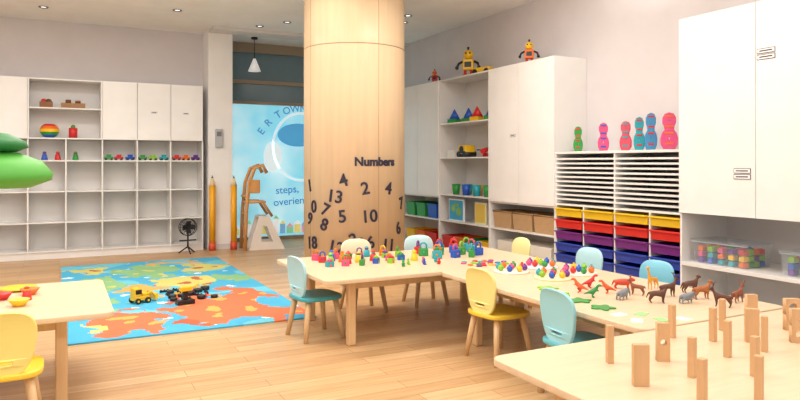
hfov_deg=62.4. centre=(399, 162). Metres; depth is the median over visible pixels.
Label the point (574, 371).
table
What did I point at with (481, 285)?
chair
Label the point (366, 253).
doll
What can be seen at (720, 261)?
brick
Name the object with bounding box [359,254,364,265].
padlock
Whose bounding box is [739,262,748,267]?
brick
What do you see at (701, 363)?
wooden block
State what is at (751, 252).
brick
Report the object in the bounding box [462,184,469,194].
plastic cup
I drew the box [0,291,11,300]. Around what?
bowl
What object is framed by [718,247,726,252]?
brick
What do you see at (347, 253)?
doll
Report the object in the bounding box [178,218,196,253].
fan
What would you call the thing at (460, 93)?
shelving unit
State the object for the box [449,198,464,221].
picture
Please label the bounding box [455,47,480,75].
robot
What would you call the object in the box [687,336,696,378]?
wooden block
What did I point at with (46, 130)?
striped pot
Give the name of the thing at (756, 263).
brick
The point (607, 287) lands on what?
dinosaur
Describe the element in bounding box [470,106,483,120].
pyramid
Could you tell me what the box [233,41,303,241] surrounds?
trim
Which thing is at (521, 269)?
board
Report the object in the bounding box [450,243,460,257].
padlock
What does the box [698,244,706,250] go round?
brick
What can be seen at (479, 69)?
wagon
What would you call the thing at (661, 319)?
picture card
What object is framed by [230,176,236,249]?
pencil
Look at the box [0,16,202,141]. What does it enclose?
wall
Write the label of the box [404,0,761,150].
wall
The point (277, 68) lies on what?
window
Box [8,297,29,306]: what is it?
bowl
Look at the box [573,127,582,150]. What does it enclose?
doll
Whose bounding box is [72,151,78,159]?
doll
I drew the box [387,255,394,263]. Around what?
house
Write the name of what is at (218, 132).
thermostat
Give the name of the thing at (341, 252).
doll
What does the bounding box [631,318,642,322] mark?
picture card
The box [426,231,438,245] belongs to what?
storage bin
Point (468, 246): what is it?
padlock
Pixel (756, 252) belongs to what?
brick
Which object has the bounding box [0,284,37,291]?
plate
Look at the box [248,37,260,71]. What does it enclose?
pendant lamp
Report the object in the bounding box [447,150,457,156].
toy box
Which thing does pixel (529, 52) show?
robot
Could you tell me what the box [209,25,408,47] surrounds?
trim
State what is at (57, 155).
doll
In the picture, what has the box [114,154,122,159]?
toy car
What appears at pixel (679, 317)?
picture card
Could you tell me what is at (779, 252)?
lid
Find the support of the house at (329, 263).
on the table at (353, 277)
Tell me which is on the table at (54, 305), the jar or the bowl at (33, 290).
the bowl at (33, 290)
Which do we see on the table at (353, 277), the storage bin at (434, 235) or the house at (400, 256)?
the house at (400, 256)
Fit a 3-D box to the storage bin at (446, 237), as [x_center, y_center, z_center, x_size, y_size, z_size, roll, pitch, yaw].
[0.808,1.101,9.217,0.368,0.200,0.272,0,0,-27]
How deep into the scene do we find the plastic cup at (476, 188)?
8.55 m
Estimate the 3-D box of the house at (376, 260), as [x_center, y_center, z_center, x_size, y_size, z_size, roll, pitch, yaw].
[-0.190,0.765,5.265,0.060,0.069,0.060,0,0,17]
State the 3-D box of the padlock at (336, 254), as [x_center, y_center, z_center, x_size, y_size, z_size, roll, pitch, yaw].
[-0.533,0.755,5.499,0.040,0.091,0.061,0,0,27]
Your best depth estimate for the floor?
4.48 m
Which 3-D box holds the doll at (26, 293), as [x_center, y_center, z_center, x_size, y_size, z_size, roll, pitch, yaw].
[-2.183,0.759,3.859,0.056,0.081,0.055,0,0,-27]
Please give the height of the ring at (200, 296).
0.035 m
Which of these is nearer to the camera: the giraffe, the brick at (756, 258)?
the giraffe
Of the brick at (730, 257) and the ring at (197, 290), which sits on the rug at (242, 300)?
the ring at (197, 290)
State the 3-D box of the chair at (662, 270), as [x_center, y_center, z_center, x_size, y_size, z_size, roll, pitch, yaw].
[1.675,0.995,4.578,0.362,0.618,0.346,0,0,-27]
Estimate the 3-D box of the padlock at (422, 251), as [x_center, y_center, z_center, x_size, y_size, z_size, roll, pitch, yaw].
[0.202,0.740,5.682,0.081,0.121,0.054,0,0,-2]
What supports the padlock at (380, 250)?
on the table at (353, 277)
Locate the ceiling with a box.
[0,0,534,46]
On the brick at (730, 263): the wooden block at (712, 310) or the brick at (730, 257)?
the brick at (730, 257)
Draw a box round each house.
[325,258,333,266]
[373,255,379,263]
[381,250,388,257]
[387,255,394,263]
[397,252,404,259]
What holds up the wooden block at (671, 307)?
on the table at (574, 371)
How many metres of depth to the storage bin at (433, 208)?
9.50 m
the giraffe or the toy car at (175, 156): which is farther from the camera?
the toy car at (175, 156)
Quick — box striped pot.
[40,124,58,137]
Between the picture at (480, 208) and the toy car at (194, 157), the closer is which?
the picture at (480, 208)
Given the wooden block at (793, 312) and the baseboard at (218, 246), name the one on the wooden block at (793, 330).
the wooden block at (793, 312)
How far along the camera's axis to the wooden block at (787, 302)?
3.15 m
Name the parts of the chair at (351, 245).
leg, backrest, leg, leg, leg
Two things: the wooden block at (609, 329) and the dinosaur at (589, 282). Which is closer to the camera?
the wooden block at (609, 329)
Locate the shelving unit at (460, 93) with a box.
[439,70,488,243]
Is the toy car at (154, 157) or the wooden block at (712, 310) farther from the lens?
the toy car at (154, 157)
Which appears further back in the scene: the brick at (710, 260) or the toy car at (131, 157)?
the toy car at (131, 157)
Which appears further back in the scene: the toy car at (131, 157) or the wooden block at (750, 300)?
the toy car at (131, 157)
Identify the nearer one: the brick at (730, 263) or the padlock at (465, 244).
the brick at (730, 263)
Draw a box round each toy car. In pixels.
[104,154,112,159]
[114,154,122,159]
[125,155,134,159]
[138,155,146,159]
[148,155,157,159]
[159,155,167,159]
[172,155,180,159]
[181,155,189,159]
[191,155,199,159]
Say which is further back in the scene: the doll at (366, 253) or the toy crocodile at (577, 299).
the doll at (366, 253)
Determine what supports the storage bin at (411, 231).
in the tall cabinet at (421, 102)
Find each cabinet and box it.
[0,76,26,138]
[102,81,202,141]
[404,81,438,241]
[488,55,586,259]
[554,149,679,284]
[679,0,799,307]
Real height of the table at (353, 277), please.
0.500 m
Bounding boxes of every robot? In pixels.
[428,69,440,81]
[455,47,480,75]
[518,39,539,61]
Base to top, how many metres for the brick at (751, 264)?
0.046 m
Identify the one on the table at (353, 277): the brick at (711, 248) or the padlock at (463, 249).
the padlock at (463, 249)
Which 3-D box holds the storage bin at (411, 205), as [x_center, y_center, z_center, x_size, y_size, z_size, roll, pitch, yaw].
[0.313,0.691,10.177,0.368,0.200,0.272,0,0,-27]
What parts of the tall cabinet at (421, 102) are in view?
door, door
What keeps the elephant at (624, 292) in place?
on the table at (523, 289)
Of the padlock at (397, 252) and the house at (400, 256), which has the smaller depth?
the house at (400, 256)
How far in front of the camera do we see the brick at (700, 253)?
5.44 m
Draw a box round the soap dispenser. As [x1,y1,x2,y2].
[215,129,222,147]
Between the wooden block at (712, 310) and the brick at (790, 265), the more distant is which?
the brick at (790, 265)
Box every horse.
[646,285,669,302]
[680,275,700,292]
[692,280,712,298]
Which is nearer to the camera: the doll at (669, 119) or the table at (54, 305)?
the table at (54, 305)
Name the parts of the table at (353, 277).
leg, leg, leg, leg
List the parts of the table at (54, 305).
leg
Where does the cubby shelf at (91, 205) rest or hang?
on the floor
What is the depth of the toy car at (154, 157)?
9.58 m
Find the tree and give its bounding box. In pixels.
[0,133,53,188]
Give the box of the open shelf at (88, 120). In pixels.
[27,77,101,139]
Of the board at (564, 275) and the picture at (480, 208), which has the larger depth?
the picture at (480, 208)
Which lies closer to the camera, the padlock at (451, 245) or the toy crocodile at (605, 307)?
the toy crocodile at (605, 307)
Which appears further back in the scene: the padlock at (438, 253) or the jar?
the jar
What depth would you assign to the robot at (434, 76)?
9.69 m
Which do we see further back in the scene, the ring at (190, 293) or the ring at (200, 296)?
the ring at (190, 293)
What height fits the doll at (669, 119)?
0.342 m
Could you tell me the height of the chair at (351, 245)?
0.618 m
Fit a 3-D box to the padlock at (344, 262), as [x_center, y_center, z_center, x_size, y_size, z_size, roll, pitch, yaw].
[-0.424,0.755,5.128,0.061,0.091,0.040,0,0,-3]
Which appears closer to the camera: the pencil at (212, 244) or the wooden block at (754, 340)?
the wooden block at (754, 340)
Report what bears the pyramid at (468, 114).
on the shelving unit at (460, 93)
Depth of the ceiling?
8.89 m
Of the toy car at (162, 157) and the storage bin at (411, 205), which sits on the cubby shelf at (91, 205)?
the toy car at (162, 157)
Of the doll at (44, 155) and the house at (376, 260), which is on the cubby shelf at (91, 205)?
the doll at (44, 155)
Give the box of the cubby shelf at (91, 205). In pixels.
[0,139,202,261]
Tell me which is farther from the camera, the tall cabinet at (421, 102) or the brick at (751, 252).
the tall cabinet at (421, 102)
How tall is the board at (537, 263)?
0.068 m
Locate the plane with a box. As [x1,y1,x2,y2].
[477,147,487,156]
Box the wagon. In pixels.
[472,66,493,72]
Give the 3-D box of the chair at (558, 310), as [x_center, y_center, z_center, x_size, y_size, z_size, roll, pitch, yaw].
[0.992,0.995,3.664,0.362,0.618,0.346,0,0,-24]
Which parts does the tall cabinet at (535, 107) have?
door, door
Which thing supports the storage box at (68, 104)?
on the open shelf at (88, 120)
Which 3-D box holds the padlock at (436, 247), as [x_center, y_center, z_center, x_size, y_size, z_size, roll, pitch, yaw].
[0.339,0.740,5.762,0.081,0.121,0.054,0,0,12]
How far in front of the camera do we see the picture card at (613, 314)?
3.47 m
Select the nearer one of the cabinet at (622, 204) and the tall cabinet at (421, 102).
the cabinet at (622, 204)
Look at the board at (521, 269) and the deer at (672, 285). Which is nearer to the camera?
the deer at (672, 285)
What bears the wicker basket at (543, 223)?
in the tall cabinet at (535, 107)
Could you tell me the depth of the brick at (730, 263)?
5.20 m
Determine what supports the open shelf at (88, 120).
on the cubby shelf at (91, 205)
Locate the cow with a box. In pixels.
[611,277,634,288]
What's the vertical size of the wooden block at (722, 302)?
0.150 m
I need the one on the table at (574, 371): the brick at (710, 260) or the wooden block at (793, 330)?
the wooden block at (793, 330)
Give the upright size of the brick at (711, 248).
0.046 m
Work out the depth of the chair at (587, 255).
5.33 m
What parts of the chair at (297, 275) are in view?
leg, backrest, leg, seat, leg, leg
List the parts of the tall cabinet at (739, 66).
door, door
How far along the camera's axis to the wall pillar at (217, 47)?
9.96 m
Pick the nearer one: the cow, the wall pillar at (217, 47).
the cow
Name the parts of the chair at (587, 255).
backrest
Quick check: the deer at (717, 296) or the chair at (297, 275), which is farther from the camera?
the chair at (297, 275)
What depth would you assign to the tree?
1.85 m
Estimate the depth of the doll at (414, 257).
5.39 m
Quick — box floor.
[0,238,619,399]
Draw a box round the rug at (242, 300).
[61,257,315,345]
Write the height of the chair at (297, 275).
0.618 m
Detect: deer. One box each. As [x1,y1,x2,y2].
[627,274,645,295]
[659,272,678,296]
[709,282,732,307]
[731,279,745,302]
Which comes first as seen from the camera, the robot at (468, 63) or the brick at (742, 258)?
the brick at (742, 258)
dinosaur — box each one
[571,278,587,292]
[582,274,597,287]
[584,284,601,297]
[599,280,615,293]
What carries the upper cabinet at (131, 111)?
on the cubby shelf at (91, 205)
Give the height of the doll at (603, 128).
0.292 m
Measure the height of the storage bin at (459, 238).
0.200 m
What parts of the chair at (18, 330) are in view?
backrest, seat, leg, leg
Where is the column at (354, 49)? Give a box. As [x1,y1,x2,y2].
[304,0,403,256]
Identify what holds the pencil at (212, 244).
on the floor
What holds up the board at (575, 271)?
on the table at (523, 289)
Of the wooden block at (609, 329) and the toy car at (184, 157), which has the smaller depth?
the wooden block at (609, 329)
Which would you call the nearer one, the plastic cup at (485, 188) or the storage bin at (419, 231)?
the plastic cup at (485, 188)
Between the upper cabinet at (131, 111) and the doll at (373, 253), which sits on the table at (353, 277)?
the doll at (373, 253)
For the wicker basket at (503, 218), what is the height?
0.211 m
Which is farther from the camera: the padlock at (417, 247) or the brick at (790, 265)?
the padlock at (417, 247)
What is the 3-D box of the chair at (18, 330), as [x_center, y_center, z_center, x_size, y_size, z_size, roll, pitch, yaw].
[-1.907,0.995,3.171,0.346,0.618,0.362,0,0,-27]
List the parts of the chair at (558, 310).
leg, backrest, seat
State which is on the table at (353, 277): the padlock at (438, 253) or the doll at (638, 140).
the padlock at (438, 253)
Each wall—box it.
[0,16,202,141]
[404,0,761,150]
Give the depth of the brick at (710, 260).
5.36 m
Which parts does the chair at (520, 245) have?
leg, backrest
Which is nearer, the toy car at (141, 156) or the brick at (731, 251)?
the brick at (731, 251)
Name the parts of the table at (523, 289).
leg, leg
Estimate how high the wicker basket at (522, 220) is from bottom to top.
0.211 m
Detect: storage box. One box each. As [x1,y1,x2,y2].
[39,99,52,106]
[61,100,84,107]
[497,238,553,259]
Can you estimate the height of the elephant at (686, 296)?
0.063 m
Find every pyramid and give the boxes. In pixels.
[447,109,460,122]
[461,108,472,121]
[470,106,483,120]
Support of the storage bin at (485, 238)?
in the shelving unit at (460, 93)
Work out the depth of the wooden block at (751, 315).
2.94 m
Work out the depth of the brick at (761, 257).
5.20 m
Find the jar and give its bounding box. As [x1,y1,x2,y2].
[69,125,77,137]
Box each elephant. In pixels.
[616,288,630,300]
[679,291,696,303]
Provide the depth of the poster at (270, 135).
11.20 m
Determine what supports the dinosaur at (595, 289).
on the table at (523, 289)
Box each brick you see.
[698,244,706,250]
[698,250,706,255]
[698,256,706,261]
[708,246,716,251]
[708,252,716,257]
[708,257,716,262]
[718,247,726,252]
[718,253,726,258]
[718,259,726,264]
[728,248,737,254]
[728,255,737,260]
[728,261,737,266]
[739,250,748,255]
[739,256,748,261]
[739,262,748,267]
[746,249,753,255]
[746,256,753,261]
[746,261,753,267]
[752,249,758,254]
[752,255,758,260]
[752,261,759,266]
[757,248,764,254]
[757,254,764,260]
[758,260,764,265]
[788,256,798,262]
[788,263,798,268]
[788,269,798,275]
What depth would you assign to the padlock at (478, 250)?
5.71 m
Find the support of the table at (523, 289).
on the floor
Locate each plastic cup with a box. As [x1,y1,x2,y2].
[452,184,459,194]
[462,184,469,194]
[472,185,480,195]
[483,186,487,196]
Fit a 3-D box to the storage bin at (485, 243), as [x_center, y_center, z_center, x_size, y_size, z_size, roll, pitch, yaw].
[1.212,1.101,8.435,0.368,0.200,0.272,0,0,-27]
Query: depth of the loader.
6.05 m
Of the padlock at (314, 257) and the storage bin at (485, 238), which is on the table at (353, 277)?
the padlock at (314, 257)
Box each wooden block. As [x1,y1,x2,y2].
[605,324,613,363]
[632,343,649,386]
[655,321,669,361]
[668,304,675,337]
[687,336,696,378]
[696,357,707,399]
[709,307,716,341]
[719,298,725,330]
[723,320,731,357]
[744,294,757,307]
[744,308,759,341]
[750,335,759,376]
[754,354,763,399]
[761,315,767,351]
[783,298,799,314]
[783,314,799,330]
[789,308,799,325]
[789,325,799,342]
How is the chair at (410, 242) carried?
on the floor
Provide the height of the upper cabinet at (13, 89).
0.820 m
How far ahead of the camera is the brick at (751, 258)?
5.15 m
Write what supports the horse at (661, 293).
on the table at (523, 289)
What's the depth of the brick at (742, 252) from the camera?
5.12 m
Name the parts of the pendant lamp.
lamp shade, cord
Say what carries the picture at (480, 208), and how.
on the shelving unit at (460, 93)
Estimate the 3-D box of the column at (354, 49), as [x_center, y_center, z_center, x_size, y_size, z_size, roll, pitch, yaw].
[-0.533,-0.350,7.704,1.194,3.300,1.194,0,0,-27]
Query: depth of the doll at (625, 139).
6.47 m
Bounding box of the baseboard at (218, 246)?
[208,243,229,249]
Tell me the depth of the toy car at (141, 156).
9.52 m
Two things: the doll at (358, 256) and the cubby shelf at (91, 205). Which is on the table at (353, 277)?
the doll at (358, 256)
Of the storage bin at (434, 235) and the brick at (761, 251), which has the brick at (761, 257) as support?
the brick at (761, 251)
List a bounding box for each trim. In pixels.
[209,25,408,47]
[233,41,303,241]
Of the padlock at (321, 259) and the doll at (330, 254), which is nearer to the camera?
the doll at (330, 254)
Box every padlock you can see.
[311,249,318,260]
[318,251,325,262]
[333,248,338,259]
[341,254,348,265]
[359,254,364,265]
[379,245,386,255]
[395,246,400,256]
[414,240,421,253]
[419,242,427,255]
[432,244,441,258]
[435,241,443,254]
[449,239,458,252]
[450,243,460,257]
[458,241,465,254]
[461,237,470,246]
[466,239,474,251]
[468,243,474,257]
[473,241,482,255]
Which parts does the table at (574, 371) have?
leg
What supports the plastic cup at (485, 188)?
on the shelving unit at (460, 93)
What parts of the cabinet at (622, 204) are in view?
drawer, drawer, drawer, drawer, drawer, drawer, drawer, drawer, drawer, drawer, drawer, drawer, drawer, drawer, drawer, drawer, drawer, drawer, drawer, drawer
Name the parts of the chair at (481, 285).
leg, backrest, leg, seat, leg, leg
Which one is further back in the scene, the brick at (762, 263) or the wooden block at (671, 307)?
the brick at (762, 263)
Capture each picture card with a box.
[610,313,627,316]
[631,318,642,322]
[634,312,648,315]
[653,317,667,321]
[676,316,692,320]
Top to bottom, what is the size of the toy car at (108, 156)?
0.082 m
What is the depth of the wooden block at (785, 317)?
3.15 m
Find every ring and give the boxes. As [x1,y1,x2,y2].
[188,291,194,295]
[194,288,201,292]
[197,294,205,298]
[200,285,208,289]
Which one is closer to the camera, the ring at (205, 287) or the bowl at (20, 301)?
the bowl at (20, 301)
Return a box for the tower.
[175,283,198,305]
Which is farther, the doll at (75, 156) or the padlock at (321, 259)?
the doll at (75, 156)
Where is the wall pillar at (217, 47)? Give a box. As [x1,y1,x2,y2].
[203,29,232,248]
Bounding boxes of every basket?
[492,209,530,228]
[512,211,550,231]
[533,213,553,234]
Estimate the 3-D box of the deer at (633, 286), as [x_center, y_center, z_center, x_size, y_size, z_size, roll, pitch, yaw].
[1.437,0.741,4.014,0.111,0.118,0.044,0,0,27]
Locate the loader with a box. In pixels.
[129,287,157,304]
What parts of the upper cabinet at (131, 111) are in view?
door, door, door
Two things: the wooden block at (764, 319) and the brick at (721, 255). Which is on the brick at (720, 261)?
the brick at (721, 255)
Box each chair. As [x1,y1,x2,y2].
[0,312,43,399]
[286,256,345,343]
[339,239,388,312]
[402,235,448,307]
[463,267,532,367]
[498,237,531,307]
[537,288,604,392]
[576,247,602,327]
[639,260,674,282]
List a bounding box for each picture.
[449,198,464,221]
[475,202,486,224]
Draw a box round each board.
[494,261,529,274]
[526,257,557,269]
[534,267,571,281]
[563,263,597,276]
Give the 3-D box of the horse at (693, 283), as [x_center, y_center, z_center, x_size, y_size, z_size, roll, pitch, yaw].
[1.795,0.746,4.076,0.140,0.109,0.038,0,0,-10]
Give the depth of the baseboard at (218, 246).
9.95 m
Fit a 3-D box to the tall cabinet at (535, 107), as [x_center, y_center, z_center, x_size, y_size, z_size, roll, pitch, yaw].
[1.579,0.070,7.756,0.474,2.460,1.225,0,0,-27]
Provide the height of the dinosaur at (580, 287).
0.086 m
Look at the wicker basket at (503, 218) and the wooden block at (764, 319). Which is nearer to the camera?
the wooden block at (764, 319)
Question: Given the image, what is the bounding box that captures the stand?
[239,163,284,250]
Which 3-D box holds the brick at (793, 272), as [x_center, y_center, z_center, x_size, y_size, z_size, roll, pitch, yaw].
[2.852,0.791,4.786,0.062,0.046,0.044,0,0,-23]
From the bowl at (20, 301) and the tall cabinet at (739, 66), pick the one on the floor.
the tall cabinet at (739, 66)
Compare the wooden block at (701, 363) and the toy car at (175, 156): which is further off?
the toy car at (175, 156)
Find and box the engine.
[456,145,476,156]
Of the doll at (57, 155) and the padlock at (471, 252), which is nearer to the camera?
the padlock at (471, 252)
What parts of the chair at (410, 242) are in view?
leg, leg, backrest, leg, leg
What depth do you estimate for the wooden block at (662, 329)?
2.65 m
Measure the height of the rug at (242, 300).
0.012 m
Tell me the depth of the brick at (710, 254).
5.36 m
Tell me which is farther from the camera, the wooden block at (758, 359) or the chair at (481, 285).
the chair at (481, 285)
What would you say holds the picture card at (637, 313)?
on the table at (523, 289)
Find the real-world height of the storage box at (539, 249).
0.260 m
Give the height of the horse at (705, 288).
0.110 m
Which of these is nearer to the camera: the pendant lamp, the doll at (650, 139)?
the doll at (650, 139)
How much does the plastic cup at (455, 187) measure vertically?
0.143 m
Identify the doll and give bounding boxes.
[22,286,31,299]
[41,151,47,159]
[54,151,60,159]
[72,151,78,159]
[327,252,333,260]
[338,251,344,261]
[345,252,351,263]
[355,251,360,262]
[363,246,369,256]
[369,250,375,260]
[411,250,417,260]
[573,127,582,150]
[598,123,608,150]
[620,121,631,149]
[633,117,644,149]
[644,113,656,149]
[660,112,677,148]
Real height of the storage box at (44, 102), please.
0.125 m
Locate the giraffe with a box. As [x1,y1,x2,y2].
[646,266,658,289]
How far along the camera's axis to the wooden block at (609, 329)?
2.63 m
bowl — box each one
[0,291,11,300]
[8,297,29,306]
[20,287,39,294]
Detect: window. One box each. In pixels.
[233,52,303,102]
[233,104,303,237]
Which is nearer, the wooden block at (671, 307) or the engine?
the wooden block at (671, 307)
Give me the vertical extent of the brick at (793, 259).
0.046 m
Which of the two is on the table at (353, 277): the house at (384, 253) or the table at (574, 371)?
the house at (384, 253)
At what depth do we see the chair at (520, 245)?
6.04 m
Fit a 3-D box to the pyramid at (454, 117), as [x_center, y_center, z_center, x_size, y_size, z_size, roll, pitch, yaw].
[0.759,-0.649,9.192,0.182,0.200,0.182,0,0,-20]
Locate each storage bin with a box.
[406,201,434,214]
[406,227,434,236]
[416,202,438,216]
[416,228,438,235]
[426,203,438,217]
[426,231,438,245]
[442,233,471,247]
[453,235,484,245]
[465,237,488,245]
[478,240,488,247]
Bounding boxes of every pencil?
[209,176,215,250]
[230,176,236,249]
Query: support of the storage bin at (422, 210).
in the tall cabinet at (421, 102)
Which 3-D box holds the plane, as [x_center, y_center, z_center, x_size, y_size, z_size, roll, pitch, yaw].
[1.130,-0.149,8.556,0.235,0.139,0.239,0,0,-12]
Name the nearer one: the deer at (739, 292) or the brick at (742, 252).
the deer at (739, 292)
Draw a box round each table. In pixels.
[0,280,113,399]
[277,246,550,345]
[442,262,782,345]
[494,309,799,399]
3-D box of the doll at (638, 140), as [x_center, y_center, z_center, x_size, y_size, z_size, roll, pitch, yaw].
[2.298,-0.282,6.340,0.105,0.323,0.048,0,0,19]

